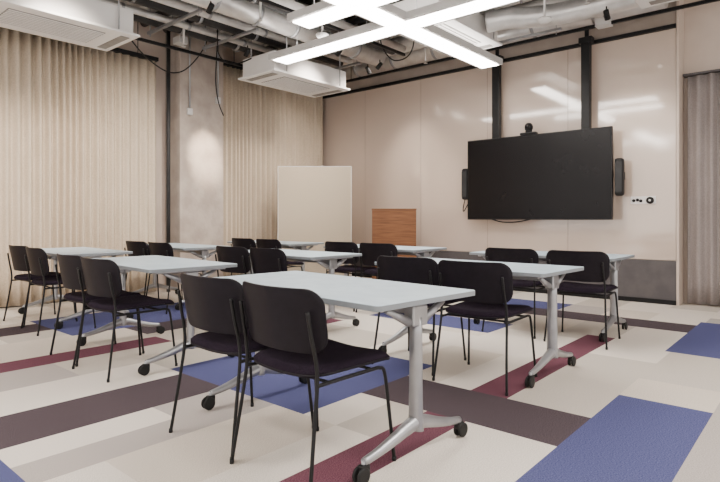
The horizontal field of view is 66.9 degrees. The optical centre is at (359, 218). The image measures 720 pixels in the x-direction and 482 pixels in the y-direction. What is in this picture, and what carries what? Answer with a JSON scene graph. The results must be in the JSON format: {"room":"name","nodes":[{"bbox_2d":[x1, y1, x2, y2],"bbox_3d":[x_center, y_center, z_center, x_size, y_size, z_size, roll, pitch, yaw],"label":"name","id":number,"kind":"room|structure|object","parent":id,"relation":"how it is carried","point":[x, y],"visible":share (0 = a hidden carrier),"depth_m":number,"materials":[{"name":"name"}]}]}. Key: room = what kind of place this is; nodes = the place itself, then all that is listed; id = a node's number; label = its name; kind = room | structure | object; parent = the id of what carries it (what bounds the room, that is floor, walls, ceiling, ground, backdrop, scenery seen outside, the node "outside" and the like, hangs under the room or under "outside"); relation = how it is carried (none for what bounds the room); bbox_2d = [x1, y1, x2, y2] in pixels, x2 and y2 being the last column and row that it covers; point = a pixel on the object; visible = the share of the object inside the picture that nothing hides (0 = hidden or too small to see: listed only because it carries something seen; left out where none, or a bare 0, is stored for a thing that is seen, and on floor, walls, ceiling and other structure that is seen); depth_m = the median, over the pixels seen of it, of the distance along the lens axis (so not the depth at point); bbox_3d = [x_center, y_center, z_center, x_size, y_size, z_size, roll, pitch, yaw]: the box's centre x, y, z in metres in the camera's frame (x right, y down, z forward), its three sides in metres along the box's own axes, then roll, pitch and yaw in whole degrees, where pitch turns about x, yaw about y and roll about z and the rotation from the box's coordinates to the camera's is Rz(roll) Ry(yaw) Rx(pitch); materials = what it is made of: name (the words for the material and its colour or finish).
{"room":"classroom","nodes":[
{"label":"classroom","id":0,"kind":"room"},
{"bbox_2d":[117,21,255,289],"bbox_3d":[-4.173,-1.145,7.145,0.150,4.450,11.020,0,0,41],"label":"wall","id":1,"kind":"structure","parent":0,"point":[146,48],"depth_m":8.32,"materials":[{"name":"paint"}]},
{"bbox_2d":[165,32,222,290],"bbox_3d":[-2.589,-1.145,8.546,0.419,4.450,0.770,0,0,41],"label":"wall column","id":2,"kind":"structure","parent":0,"point":[196,140],"depth_m":8.34,"materials":[{"name":"concrete"}]},
{"bbox_2d":[187,37,192,114],"bbox_3d":[-2.567,-2.470,8.217,0.045,1.800,0.080,0,0,41],"label":"conduit","id":3,"kind":"object","parent":2,"relation":"attached to","point":[189,110],"visible":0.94,"depth_m":8.20,"materials":[{"name":"grey metal"}]},
{"bbox_2d":[215,45,220,103],"bbox_3d":[-2.240,-2.595,8.595,0.045,1.550,0.080,0,0,41],"label":"conduit","id":4,"kind":"object","parent":2,"relation":"attached to","point":[219,98],"visible":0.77,"depth_m":8.58,"materials":[{"name":"grey metal"}]},
{"bbox_2d":[298,0,402,25],"bbox_3d":[0.278,-3.445,3.410,11.870,0.150,11.170,0,0,41],"label":"ceiling","id":5,"kind":"structure","parent":0,"point":[309,2],"depth_m":8.52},
{"bbox_2d":[0,0,139,50],"bbox_3d":[-3.304,-2.705,5.817,0.820,1.330,1.580,0,0,41],"label":"air conditioner","id":6,"kind":"object","parent":5,"relation":"hanging from","point":[96,24],"visible":1,"depth_m":5.81,"materials":[{"name":"white metal"}]},
{"bbox_2d":[123,1,140,6],"bbox_3d":[-0.348,-3.075,4.920,8.150,0.591,0.142,0,0,41],"label":"pipe","id":7,"kind":"object","parent":5,"relation":"hanging from","point":[125,2],"visible":0.02,"depth_m":7.14,"materials":[{"name":"grey metal"}]},
{"bbox_2d":[109,22,158,61],"bbox_3d":[-4.253,-2.848,6.600,0.080,1.045,3.850,0,0,41],"label":"rail","id":8,"kind":"object","parent":5,"relation":"hanging from","point":[115,50],"visible":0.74,"depth_m":7.79,"materials":[{"name":"black metal"}]},
{"bbox_2d":[0,27,155,306],"bbox_3d":[-4.254,-0.630,6.602,0.093,3.380,3.850,0,0,41],"label":"curtain","id":9,"kind":"object","parent":8,"relation":"hanging from","point":[78,122],"visible":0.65,"depth_m":7.12,"materials":[{"name":"fabric"}]},
{"bbox_2d":[140,0,192,26],"bbox_3d":[-0.055,-3.077,5.261,8.150,0.586,0.131,0,0,41],"label":"pipe","id":10,"kind":"object","parent":5,"relation":"hanging from","point":[158,12],"visible":0.1,"depth_m":7.50,"materials":[{"name":"grey metal"}]},
{"bbox_2d":[132,40,206,73],"bbox_3d":[-2.633,-2.699,7.418,0.150,1.343,1.916,0,0,18],"label":"cable","id":11,"kind":"object","parent":5,"relation":"hanging from","point":[132,40],"visible":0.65,"depth_m":7.49,"materials":[{"name":"black plastic"}]},
{"bbox_2d":[147,6,201,36],"bbox_3d":[-2.377,-2.905,6.931,1.250,0.930,0.040,0,0,41],"label":"support strut","id":12,"kind":"object","parent":5,"relation":"hanging from","point":[191,14],"visible":0.95,"depth_m":6.88,"materials":[{"name":"grey metal"}]},
{"bbox_2d":[173,35,187,46],"bbox_3d":[-2.611,-2.955,7.925,0.180,0.830,0.140,0,0,41],"label":"junction box","id":13,"kind":"object","parent":5,"relation":"attached to","point":[178,40],"visible":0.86,"depth_m":7.89,"materials":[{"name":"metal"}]},
{"bbox_2d":[182,20,185,47],"bbox_3d":[-2.395,-2.855,7.409,0.060,1.030,0.060,0,0,41],"label":"sprinkler","id":14,"kind":"object","parent":5,"relation":"hanging from","point":[184,46],"visible":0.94,"depth_m":7.40,"materials":[{"name":"silver metal"}]},
{"bbox_2d":[134,37,242,66],"bbox_3d":[-3.205,-2.885,7.051,0.036,0.970,6.536,0,0,41],"label":"track","id":15,"kind":"object","parent":5,"relation":"hanging from","point":[139,38],"visible":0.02,"depth_m":7.82,"materials":[{"name":"black metal"}]},
{"bbox_2d":[133,14,264,55],"bbox_3d":[-3.050,-2.952,6.786,0.174,0.837,7.300,0,0,41],"label":"pipe","id":16,"kind":"object","parent":5,"relation":"hanging from","point":[137,18],"visible":0.23,"depth_m":7.56,"materials":[{"name":"grey metal"}]},
{"bbox_2d":[115,0,301,49],"bbox_3d":[-3.111,-3.147,7.497,0.322,0.446,6.300,0,0,41],"label":"air duct","id":17,"kind":"object","parent":5,"relation":"hanging from","point":[141,7],"visible":0.06,"depth_m":8.25,"materials":[{"name":"grey metal"}]},
{"bbox_2d":[99,0,329,66],"bbox_3d":[-2.914,-2.960,6.668,0.099,0.820,7.300,0,0,41],"label":"pipe","id":18,"kind":"object","parent":5,"relation":"hanging from","point":[138,11],"visible":0.62,"depth_m":7.34,"materials":[{"name":"silver metal"}]},
{"bbox_2d":[215,46,223,115],"bbox_3d":[-2.180,-2.494,8.395,0.100,1.754,0.323,0,0,0],"label":"cable","id":19,"kind":"object","parent":5,"relation":"hanging from","point":[216,46],"visible":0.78,"depth_m":8.39,"materials":[{"name":"black plastic"}]},
{"bbox_2d":[202,16,239,30],"bbox_3d":[0.435,-3.077,5.829,8.150,0.586,0.131,0,0,41],"label":"pipe","id":20,"kind":"object","parent":5,"relation":"hanging from","point":[207,27],"visible":0.02,"depth_m":8.04,"materials":[{"name":"silver metal"}]},
{"bbox_2d":[202,25,258,51],"bbox_3d":[-1.822,-2.905,7.575,1.250,0.930,0.040,0,0,41],"label":"support strut","id":21,"kind":"object","parent":5,"relation":"hanging from","point":[255,29],"visible":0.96,"depth_m":7.53,"materials":[{"name":"grey metal"}]},
{"bbox_2d":[244,45,249,56],"bbox_3d":[-1.538,-2.284,7.427,0.064,0.152,0.119,0,0,-41],"label":"spotlight","id":22,"kind":"object","parent":21,"relation":"attached to","point":[247,51],"visible":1,"depth_m":7.40,"materials":[{"name":"black metal"}]},
{"bbox_2d":[223,63,242,69],"bbox_3d":[-1.521,-2.947,9.771,0.080,0.845,2.380,0,0,41],"label":"rail","id":23,"kind":"object","parent":5,"relation":"hanging from","point":[224,64],"visible":0.02,"depth_m":9.04,"materials":[{"name":"black metal"}]},
{"bbox_2d":[223,66,322,276],"bbox_3d":[-1.522,-0.730,9.774,0.094,3.580,2.384,0,0,41],"label":"curtain","id":24,"kind":"object","parent":23,"relation":"hanging from","point":[265,129],"visible":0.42,"depth_m":9.49,"materials":[{"name":"fabric"}]},
{"bbox_2d":[125,0,342,66],"bbox_3d":[-2.717,-2.974,6.498,0.163,0.792,7.300,0,0,41],"label":"pipe","id":25,"kind":"object","parent":5,"relation":"hanging from","point":[157,6],"visible":0.41,"depth_m":7.36,"materials":[{"name":"grey metal"}]},
{"bbox_2d":[217,13,251,64],"bbox_3d":[-1.774,-2.779,7.750,0.553,1.183,0.028,0,0,-38],"label":"cable","id":26,"kind":"object","parent":5,"relation":"hanging from","point":[218,13],"visible":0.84,"depth_m":7.65,"materials":[{"name":"black plastic"}]},
{"bbox_2d":[151,0,351,63],"bbox_3d":[-2.550,-2.978,6.355,0.110,0.785,7.300,0,0,41],"label":"pipe","id":27,"kind":"object","parent":5,"relation":"hanging from","point":[177,4],"visible":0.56,"depth_m":7.34,"materials":[{"name":"grey metal"}]},
{"bbox_2d":[232,32,284,52],"bbox_3d":[0.990,-3.077,6.473,8.150,0.586,0.131,0,0,41],"label":"pipe","id":28,"kind":"object","parent":5,"relation":"hanging from","point":[256,42],"visible":0.04,"depth_m":8.71,"materials":[{"name":"grey metal"}]},
{"bbox_2d":[258,2,262,20],"bbox_3d":[-1.173,-2.855,6.422,0.060,1.030,0.060,0,0,41],"label":"sprinkler","id":29,"kind":"object","parent":5,"relation":"hanging from","point":[260,3],"visible":1,"depth_m":6.42,"materials":[{"name":"silver metal"}]},
{"bbox_2d":[181,0,385,65],"bbox_3d":[-1.926,-2.905,6.160,0.322,0.931,6.820,0,0,41],"label":"air duct","id":30,"kind":"object","parent":5,"relation":"hanging from","point":[242,10],"visible":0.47,"depth_m":6.98,"materials":[{"name":"silver metal"}]},
{"bbox_2d":[365,64,370,73],"bbox_3d":[0.126,-2.313,8.420,0.064,0.154,0.116,0,0,41],"label":"spotlight","id":31,"kind":"object","parent":30,"relation":"attached to","point":[367,68],"visible":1,"depth_m":8.40,"materials":[{"name":"black metal"}]},
{"bbox_2d":[238,37,349,97],"bbox_3d":[-0.977,-2.705,8.365,0.820,1.330,1.580,0,0,41],"label":"air conditioner","id":32,"kind":"object","parent":5,"relation":"hanging from","point":[306,77],"visible":0.87,"depth_m":8.11,"materials":[{"name":"white metal"}]},
{"bbox_2d":[247,73,340,96],"bbox_3d":[-0.977,-2.045,8.365,0.600,0.010,1.440,0,0,41],"label":"grille","id":33,"kind":"object","parent":32,"relation":"attached to","point":[278,80],"depth_m":8.28,"materials":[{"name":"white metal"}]},
{"bbox_2d":[246,0,394,54],"bbox_3d":[-1.869,-2.967,5.767,0.152,0.806,7.300,0,0,41],"label":"pipe","id":34,"kind":"object","parent":5,"relation":"hanging from","point":[250,1],"visible":0.14,"depth_m":6.86,"materials":[{"name":"grey metal"}]},
{"bbox_2d":[206,1,214,13],"bbox_3d":[-1.664,-2.354,6.055,0.120,0.151,0.064,0,0,41],"label":"spotlight","id":35,"kind":"object","parent":34,"relation":"hanging from","point":[211,5],"visible":1,"depth_m":6.04,"materials":[{"name":"black metal"}]},
{"bbox_2d":[375,60,382,69],"bbox_3d":[0.292,-2.356,8.327,0.122,0.149,0.064,0,0,41],"label":"spotlight","id":36,"kind":"object","parent":34,"relation":"hanging from","point":[380,64],"visible":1,"depth_m":8.31,"materials":[{"name":"black metal"}]},
{"bbox_2d":[250,3,390,55],"bbox_3d":[1.218,-3.085,6.738,8.150,0.570,0.099,0,0,41],"label":"pipe","id":37,"kind":"object","parent":5,"relation":"hanging from","point":[356,20],"visible":0.04,"depth_m":7.82,"materials":[{"name":"grey metal"}]},
{"bbox_2d":[316,26,328,37],"bbox_3d":[-0.471,-2.810,6.807,0.160,1.120,0.160,0,0,41],"label":"smoke detector","id":38,"kind":"object","parent":5,"relation":"hanging from","point":[321,34],"visible":0.6,"depth_m":6.76,"materials":[{"name":"white plastic"}]},
{"bbox_2d":[257,0,404,55],"bbox_3d":[-1.314,-2.885,5.752,0.036,0.970,6.036,0,0,41],"label":"track","id":39,"kind":"object","parent":5,"relation":"hanging from","point":[268,2],"visible":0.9,"depth_m":6.85,"materials":[{"name":"black metal"}]},
{"bbox_2d":[270,0,405,51],"bbox_3d":[-1.717,-2.965,5.637,0.121,0.810,7.300,0,0,41],"label":"pipe","id":40,"kind":"object","parent":5,"relation":"hanging from","point":[291,4],"visible":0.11,"depth_m":7.29,"materials":[{"name":"grey metal"}]},
{"bbox_2d":[335,16,359,69],"bbox_3d":[-0.503,-2.905,9.145,1.300,0.930,0.040,0,0,41],"label":"support strut","id":41,"kind":"object","parent":5,"relation":"hanging from","point":[356,63],"visible":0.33,"depth_m":8.85,"materials":[{"name":"grey metal"}]},
{"bbox_2d":[268,0,522,68],"bbox_3d":[0.471,-2.743,6.059,3.201,1.254,3.151,0,0,-4],"label":"pendant light","id":42,"kind":"object","parent":5,"relation":"hanging from","point":[387,20],"visible":0.98,"depth_m":6.00,"materials":[{"name":"metal"}]},
{"bbox_2d":[293,0,395,28],"bbox_3d":[0.115,-2.120,5.312,2.000,0.008,0.250,0,0,41],"label":"diffuser","id":43,"kind":"object","parent":42,"relation":"attached to","point":[336,12],"depth_m":5.58,"materials":[{"name":"white"}]},
{"bbox_2d":[325,0,497,67],"bbox_3d":[0.522,-2.121,6.091,0.250,0.005,3.950,0,0,41],"label":"diffuser","id":44,"kind":"object","parent":42,"relation":"attached to","point":[388,20],"depth_m":6.15,"materials":[{"name":"white"}]},
{"bbox_2d":[380,40,413,60],"bbox_3d":[0.385,-2.852,7.838,0.865,1.043,0.250,0,0,-31],"label":"cable","id":45,"kind":"object","parent":5,"relation":"hanging from","point":[380,40],"visible":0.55,"depth_m":7.99,"materials":[{"name":"black plastic"}]},
{"bbox_2d":[308,0,531,59],"bbox_3d":[1.753,-3.083,7.359,8.150,0.575,0.110,0,0,41],"label":"pipe","id":46,"kind":"object","parent":5,"relation":"hanging from","point":[523,1],"visible":0.06,"depth_m":7.22,"materials":[{"name":"silver metal"}]},
{"bbox_2d":[311,0,568,67],"bbox_3d":[2.006,-3.005,7.538,7.600,0.730,0.280,0,0,41],"label":"air duct","id":47,"kind":"object","parent":5,"relation":"hanging from","point":[408,43],"visible":0.08,"depth_m":8.46,"materials":[{"name":"grey metal"}]},
{"bbox_2d":[392,0,502,56],"bbox_3d":[1.117,-2.860,7.089,0.820,1.020,1.580,0,0,41],"label":"air conditioner","id":48,"kind":"object","parent":5,"relation":"hanging from","point":[470,28],"visible":0.22,"depth_m":6.90,"materials":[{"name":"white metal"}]},
{"bbox_2d":[435,23,492,48],"bbox_3d":[1.117,-2.355,7.089,0.600,0.010,1.440,0,0,41],"label":"grille","id":49,"kind":"object","parent":48,"relation":"attached to","point":[451,28],"depth_m":6.98,"materials":[{"name":"white metal"}]},
{"bbox_2d":[485,0,639,32],"bbox_3d":[2.425,-2.539,6.637,1.832,0.301,0.382,0,0,31],"label":"air duct","id":50,"kind":"object","parent":48,"relation":"attached to","point":[570,11],"visible":0.99,"depth_m":6.64,"materials":[{"name":"silver metal"}]},
{"bbox_2d":[603,6,610,20],"bbox_3d":[2.778,-2.313,6.136,0.064,0.154,0.116,0,0,41],"label":"spotlight","id":51,"kind":"object","parent":50,"relation":"attached to","point":[606,13],"visible":1,"depth_m":6.12,"materials":[{"name":"black metal"}]},
{"bbox_2d":[340,3,667,79],"bbox_3d":[1.534,-2.957,8.446,5.700,0.827,0.354,0,0,41],"label":"air duct","id":52,"kind":"object","parent":5,"relation":"hanging from","point":[417,56],"visible":0.2,"depth_m":8.56,"materials":[{"name":"silver metal"}]},
{"bbox_2d":[446,25,561,55],"bbox_3d":[1.935,-2.875,7.532,1.700,0.990,0.040,0,0,41],"label":"support strut","id":53,"kind":"object","parent":5,"relation":"hanging from","point":[556,29],"visible":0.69,"depth_m":7.22,"materials":[{"name":"grey metal"}]},
{"bbox_2d":[346,0,719,82],"bbox_3d":[1.934,-2.900,7.837,6.936,0.940,0.036,0,0,41],"label":"track","id":54,"kind":"object","parent":5,"relation":"hanging from","point":[701,2],"visible":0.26,"depth_m":7.22,"materials":[{"name":"black metal"}]},
{"bbox_2d":[462,30,624,222],"bbox_3d":[2.536,-1.656,7.875,2.417,3.428,0.252,0,0,41],"label":"television","id":55,"kind":"object","parent":5,"relation":"hanging from","point":[561,175],"visible":0.97,"depth_m":7.64,"materials":[{"name":"black plastic"}]},
{"bbox_2d":[462,172,465,196],"bbox_3d":[1.624,-0.545,8.511,0.084,0.390,0.008,0,0,41],"label":"grille","id":56,"kind":"object","parent":55,"relation":"attached to","point":[463,173],"depth_m":8.51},
{"bbox_2d":[520,123,537,134],"bbox_3d":[2.425,-1.296,7.840,0.240,0.170,0.134,0,0,41],"label":"video camera","id":57,"kind":"object","parent":55,"relation":"on","point":[528,127],"visible":1,"depth_m":7.80,"materials":[{"name":"black plastic"}]},
{"bbox_2d":[615,161,621,191],"bbox_3d":[3.336,-0.545,7.036,0.084,0.390,0.008,0,0,41],"label":"grille","id":58,"kind":"object","parent":55,"relation":"attached to","point":[618,164],"depth_m":7.03,"materials":[{"name":"fabric"}]},
{"bbox_2d":[538,0,551,23],"bbox_3d":[2.180,-2.840,6.437,0.160,1.060,0.160,0,0,41],"label":"smoke detector","id":59,"kind":"object","parent":5,"relation":"hanging from","point":[544,19],"visible":1,"depth_m":6.41,"materials":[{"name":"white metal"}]},
{"bbox_2d":[595,16,612,29],"bbox_3d":[3.070,-2.895,6.858,0.180,0.950,0.140,0,0,41],"label":"junction box","id":60,"kind":"object","parent":5,"relation":"attached to","point":[600,23],"visible":0.84,"depth_m":6.82,"materials":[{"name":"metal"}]},
{"bbox_2d":[634,0,677,8],"bbox_3d":[2.882,-2.830,5.107,0.820,1.080,1.580,0,0,41],"label":"air conditioner","id":61,"kind":"object","parent":5,"relation":"hanging from","point":[642,3],"visible":1,"depth_m":5.79,"materials":[{"name":"white metal"}]},
{"bbox_2d":[649,0,671,4],"bbox_3d":[2.882,-2.295,5.107,0.600,0.010,1.440,0,0,41],"label":"grille","id":62,"kind":"object","parent":61,"relation":"attached to","point":[651,2],"depth_m":5.76,"materials":[{"name":"white metal"}]},
{"bbox_2d":[0,276,719,481],"bbox_3d":[0.352,1.080,3.412,11.760,0.001,11.270,0,0,41],"label":"floor","id":63,"kind":"structure","parent":0,"point":[645,407],"depth_m":3.11,"materials":[{"name":"carpet"}]},
{"bbox_2d":[3,245,75,326],"bbox_3d":[-3.410,0.675,5.816,0.532,0.809,0.549,0,0,38],"label":"chair","id":64,"kind":"object","parent":63,"relation":"on","point":[17,253],"visible":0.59,"depth_m":5.62,"materials":[{"name":"plastic"}]},
{"bbox_2d":[20,247,95,335],"bbox_3d":[-2.983,0.675,5.395,0.532,0.809,0.549,0,0,44],"label":"chair","id":65,"kind":"object","parent":63,"relation":"on","point":[37,257],"visible":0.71,"depth_m":5.16,"materials":[{"name":"plastic"}]},
{"bbox_2d":[18,247,133,328],"bbox_3d":[-3.156,0.712,6.019,1.420,0.734,0.769,0,0,44],"label":"folding table","id":66,"kind":"object","parent":63,"relation":"on","point":[85,252],"visible":0.5,"depth_m":5.79,"materials":[{"name":"grey metal"}]},
{"bbox_2d":[50,253,144,366],"bbox_3d":[-2.097,0.675,4.354,0.532,0.809,0.549,0,0,42],"label":"chair","id":67,"kind":"object","parent":63,"relation":"on","point":[69,265],"visible":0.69,"depth_m":4.16,"materials":[{"name":"plastic"}]},
{"bbox_2d":[72,257,177,382],"bbox_3d":[-1.705,0.675,3.964,0.532,0.809,0.549,0,0,39],"label":"chair","id":68,"kind":"object","parent":63,"relation":"on","point":[102,277],"visible":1,"depth_m":3.77,"materials":[{"name":"plastic"}]},
{"bbox_2d":[124,241,179,308],"bbox_3d":[-2.648,0.675,6.915,0.532,0.809,0.549,0,0,39],"label":"chair","id":69,"kind":"object","parent":63,"relation":"on","point":[139,248],"visible":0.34,"depth_m":6.66,"materials":[{"name":"plastic"}]},
{"bbox_2d":[76,255,236,375],"bbox_3d":[-1.685,0.712,4.448,1.420,0.734,0.769,0,0,45],"label":"folding table","id":70,"kind":"object","parent":63,"relation":"on","point":[170,267],"visible":0.69,"depth_m":4.13,"materials":[{"name":"grey metal"}]},
{"bbox_2d":[166,30,169,291],"bbox_3d":[-2.842,-1.145,8.085,0.056,4.450,0.056,0,0,41],"label":"pipe","id":71,"kind":"object","parent":63,"relation":"on","point":[167,31],"visible":0.79,"depth_m":8.06,"materials":[{"name":"metal"}]},
{"bbox_2d":[143,242,203,313],"bbox_3d":[-2.224,0.675,6.550,0.532,0.809,0.549,0,0,41],"label":"chair","id":72,"kind":"object","parent":63,"relation":"on","point":[156,248],"visible":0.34,"depth_m":6.30,"materials":[{"name":"plastic"}]},
{"bbox_2d":[133,243,231,309],"bbox_3d":[-2.381,0.712,7.133,1.420,0.734,0.769,0,0,42],"label":"folding table","id":73,"kind":"object","parent":63,"relation":"on","point":[199,250],"visible":0.41,"depth_m":6.84,"materials":[{"name":"grey metal"}]},
{"bbox_2d":[215,246,252,276],"bbox_3d":[-1.162,0.675,5.622,0.532,0.809,0.549,0,0,40],"label":"chair","id":74,"kind":"object","parent":63,"relation":"on","point":[228,254],"visible":0.41,"depth_m":5.38,"materials":[{"name":"plastic"}]},
{"bbox_2d":[169,273,312,457],"bbox_3d":[-0.597,0.675,2.785,0.532,0.809,0.549,0,0,41],"label":"chair","id":75,"kind":"object","parent":63,"relation":"on","point":[212,305],"visible":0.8,"depth_m":2.57,"materials":[{"name":"plastic"}]},
{"bbox_2d":[231,238,255,274],"bbox_3d":[-1.547,0.675,7.933,0.532,0.809,0.549,0,0,40],"label":"chair","id":76,"kind":"object","parent":63,"relation":"on","point":[247,243],"visible":0.2,"depth_m":7.68,"materials":[{"name":"plastic"}]},
{"bbox_2d":[248,247,287,273],"bbox_3d":[-0.746,0.675,5.263,0.532,0.809,0.549,0,0,42],"label":"chair","id":77,"kind":"object","parent":63,"relation":"on","point":[263,260],"visible":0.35,"depth_m":5.03,"materials":[{"name":"plastic"}]},
{"bbox_2d":[227,240,323,273],"bbox_3d":[-1.281,0.712,8.165,1.420,0.734,0.769,0,0,41],"label":"folding table","id":78,"kind":"object","parent":63,"relation":"on","point":[295,245],"visible":0.14,"depth_m":7.76,"materials":[{"name":"laminate"}]},
{"bbox_2d":[255,239,303,270],"bbox_3d":[-1.123,0.675,7.568,0.532,0.809,0.549,0,0,42],"label":"chair","id":79,"kind":"object","parent":63,"relation":"on","point":[261,243],"visible":0.34,"depth_m":7.37,"materials":[{"name":"plastic"}]},
{"bbox_2d":[248,249,361,325],"bbox_3d":[-0.732,0.712,5.646,1.420,0.734,0.769,0,0,42],"label":"folding table","id":80,"kind":"object","parent":63,"relation":"on","point":[328,260],"visible":0.35,"depth_m":5.27,"materials":[{"name":"grey metal"}]},
{"bbox_2d":[230,281,395,481],"bbox_3d":[-0.205,0.675,2.421,0.532,0.809,0.549,0,0,43],"label":"chair","id":81,"kind":"object","parent":63,"relation":"on","point":[292,322],"visible":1,"depth_m":2.23,"materials":[{"name":"plastic"}]},
{"bbox_2d":[278,166,351,276],"bbox_3d":[-0.748,0.105,8.999,1.216,1.950,0.500,0,0,0],"label":"board","id":82,"kind":"object","parent":63,"relation":"on","point":[315,202],"visible":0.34,"depth_m":8.98,"materials":[{"name":"fabric"}]},
{"bbox_2d":[201,271,474,481],"bbox_3d":[-0.180,0.712,2.901,0.769,0.734,1.420,0,0,-45],"label":"folding table","id":83,"kind":"object","parent":63,"relation":"on","point":[393,298],"visible":0.7,"depth_m":2.48,"materials":[{"name":"grey metal"}]},
{"bbox_2d":[325,241,377,311],"bbox_3d":[-0.109,0.675,6.721,0.532,0.809,0.549,0,0,39],"label":"chair","id":84,"kind":"object","parent":63,"relation":"on","point":[330,246],"visible":0.54,"depth_m":6.50,"materials":[{"name":"plastic"}]},
{"bbox_2d":[355,243,397,312],"bbox_3d":[0.316,0.675,6.341,0.532,0.809,0.549,0,0,38],"label":"chair","id":85,"kind":"object","parent":63,"relation":"on","point":[370,252],"visible":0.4,"depth_m":6.17,"materials":[{"name":"plastic"}]},
{"bbox_2d":[323,244,446,275],"bbox_3d":[0.290,0.712,6.772,1.420,0.734,0.769,0,0,40],"label":"folding table","id":86,"kind":"object","parent":63,"relation":"on","point":[420,252],"visible":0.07,"depth_m":6.37,"materials":[{"name":"grey metal"}]},
{"bbox_2d":[372,209,416,278],"bbox_3d":[0.536,0.460,8.620,0.690,1.240,0.450,0,0,3],"label":"lectern","id":87,"kind":"object","parent":63,"relation":"on","point":[397,227],"visible":0.49,"depth_m":8.40,"materials":[{"name":"brown wood"}]},
{"bbox_2d":[373,256,466,375],"bbox_3d":[0.450,0.675,4.114,0.532,0.809,0.549,0,0,37],"label":"chair","id":88,"kind":"object","parent":63,"relation":"on","point":[416,270],"visible":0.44,"depth_m":3.88,"materials":[{"name":"plastic"}]},
{"bbox_2d":[375,257,583,387],"bbox_3d":[0.867,0.712,4.163,1.420,0.734,0.769,0,0,42],"label":"folding table","id":89,"kind":"object","parent":63,"relation":"on","point":[550,276],"visible":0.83,"depth_m":3.73,"materials":[{"name":"grey metal"}]},
{"bbox_2d":[432,260,536,395],"bbox_3d":[0.850,0.675,3.690,0.532,0.809,0.549,0,0,38],"label":"chair","id":90,"kind":"object","parent":63,"relation":"on","point":[492,282],"visible":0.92,"depth_m":3.50,"materials":[{"name":"plastic"}]},
{"bbox_2d":[481,247,544,338],"bbox_3d":[1.537,0.675,5.276,0.532,0.809,0.549,0,0,39],"label":"chair","id":91,"kind":"object","parent":63,"relation":"on","point":[515,255],"visible":0.53,"depth_m":5.05,"materials":[{"name":"plastic"}]},
{"bbox_2d":[469,251,634,341],"bbox_3d":[1.891,0.712,5.459,1.420,0.734,0.769,0,0,41],"label":"folding table","id":92,"kind":"object","parent":63,"relation":"on","point":[615,259],"visible":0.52,"depth_m":5.04,"materials":[{"name":"grey metal"}]},
{"bbox_2d":[543,250,620,349],"bbox_3d":[1.986,0.675,4.862,0.532,0.809,0.549,0,0,37],"label":"chair","id":93,"kind":"object","parent":63,"relation":"on","point":[596,264],"visible":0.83,"depth_m":4.66,"materials":[{"name":"plastic"}]},
{"bbox_2d":[346,1,675,260],"bbox_3d":[1.717,-1.145,9.041,6.300,4.450,0.400,0,0,41],"label":"wall","id":94,"kind":"structure","parent":0,"point":[663,19],"depth_m":7.97,"materials":[{"name":"paint"}]},
{"bbox_2d":[322,91,364,243],"bbox_3d":[-0.349,-0.935,10.541,1.184,2.910,0.021,0,0,41],"label":"wall panel","id":95,"kind":"object","parent":94,"relation":"attached to","point":[343,115],"depth_m":10.35,"materials":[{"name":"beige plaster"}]},
{"bbox_2d":[365,79,420,246],"bbox_3d":[0.575,-0.935,9.745,1.244,2.910,0.021,0,0,41],"label":"wall panel","id":96,"kind":"object","parent":94,"relation":"attached to","point":[393,112],"depth_m":9.71,"materials":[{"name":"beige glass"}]},
{"bbox_2d":[421,68,486,251],"bbox_3d":[1.522,-0.935,8.929,1.244,2.910,0.021,0,0,41],"label":"wall panel","id":97,"kind":"object","parent":94,"relation":"attached to","point":[453,105],"depth_m":8.96,"materials":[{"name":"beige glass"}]},
{"bbox_2d":[487,68,487,247],"bbox_3d":[1.997,-0.935,8.523,0.005,2.910,0.017,0,0,41],"label":"trim","id":98,"kind":"structure","parent":94,"relation":"attached to","point":[487,68],"depth_m":8.52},
{"bbox_2d":[323,23,675,98],"bbox_3d":[1.570,-2.417,8.863,6.290,0.045,0.059,0,0,41],"label":"trim","id":99,"kind":"structure","parent":94,"relation":"attached to","point":[670,26],"depth_m":8.07,"materials":[{"name":"black metal"}]},
{"bbox_2d":[352,251,675,304],"bbox_3d":[1.575,0.805,8.868,6.290,0.550,0.044,0,0,41],"label":"baseboard","id":100,"kind":"structure","parent":94,"relation":"attached to","point":[653,279],"depth_m":7.09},
{"bbox_2d":[488,50,567,250],"bbox_3d":[2.469,-0.935,8.114,1.244,2.910,0.021,0,0,41],"label":"wall panel","id":101,"kind":"object","parent":94,"relation":"attached to","point":[534,90],"depth_m":8.04,"materials":[{"name":"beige glass"}]},
{"bbox_2d":[568,28,675,260],"bbox_3d":[3.453,-0.935,7.266,1.342,2.910,0.021,0,0,41],"label":"wall panel","id":102,"kind":"object","parent":94,"relation":"attached to","point":[634,78],"depth_m":7.13,"materials":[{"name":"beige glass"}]},
{"bbox_2d":[630,196,655,203],"bbox_3d":[3.661,-0.245,7.045,0.294,0.096,0.039,0,0,41],"label":"wall socket","id":103,"kind":"object","parent":94,"relation":"attached to","point":[634,199],"visible":1,"depth_m":7.03,"materials":[{"name":"white plastic"}]},
{"bbox_2d":[676,0,683,305],"bbox_3d":[4.065,-1.145,6.918,0.030,4.450,0.309,0,0,41],"label":"trim","id":104,"kind":"structure","parent":94,"relation":"attached to","point":[679,13],"depth_m":6.81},
{"bbox_2d":[684,0,719,305],"bbox_3d":[6.229,-1.145,5.338,5.369,4.450,0.120,0,0,41],"label":"wall","id":105,"kind":"structure","parent":0,"point":[701,22],"depth_m":6.94,"materials":[{"name":"paint"}]},
{"bbox_2d":[683,69,719,77],"bbox_3d":[5.239,-1.823,6.012,2.910,0.025,0.149,0,0,41],"label":"rail","id":106,"kind":"object","parent":105,"relation":"attached to","point":[687,75],"visible":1,"depth_m":6.79,"materials":[{"name":"metal"}]},
{"bbox_2d":[687,72,719,304],"bbox_3d":[5.229,-0.370,5.964,2.863,2.860,0.101,0,0,41],"label":"curtain","id":107,"kind":"object","parent":106,"relation":"hanging from","point":[703,197],"visible":1,"depth_m":6.80,"materials":[{"name":"grey fabric"}]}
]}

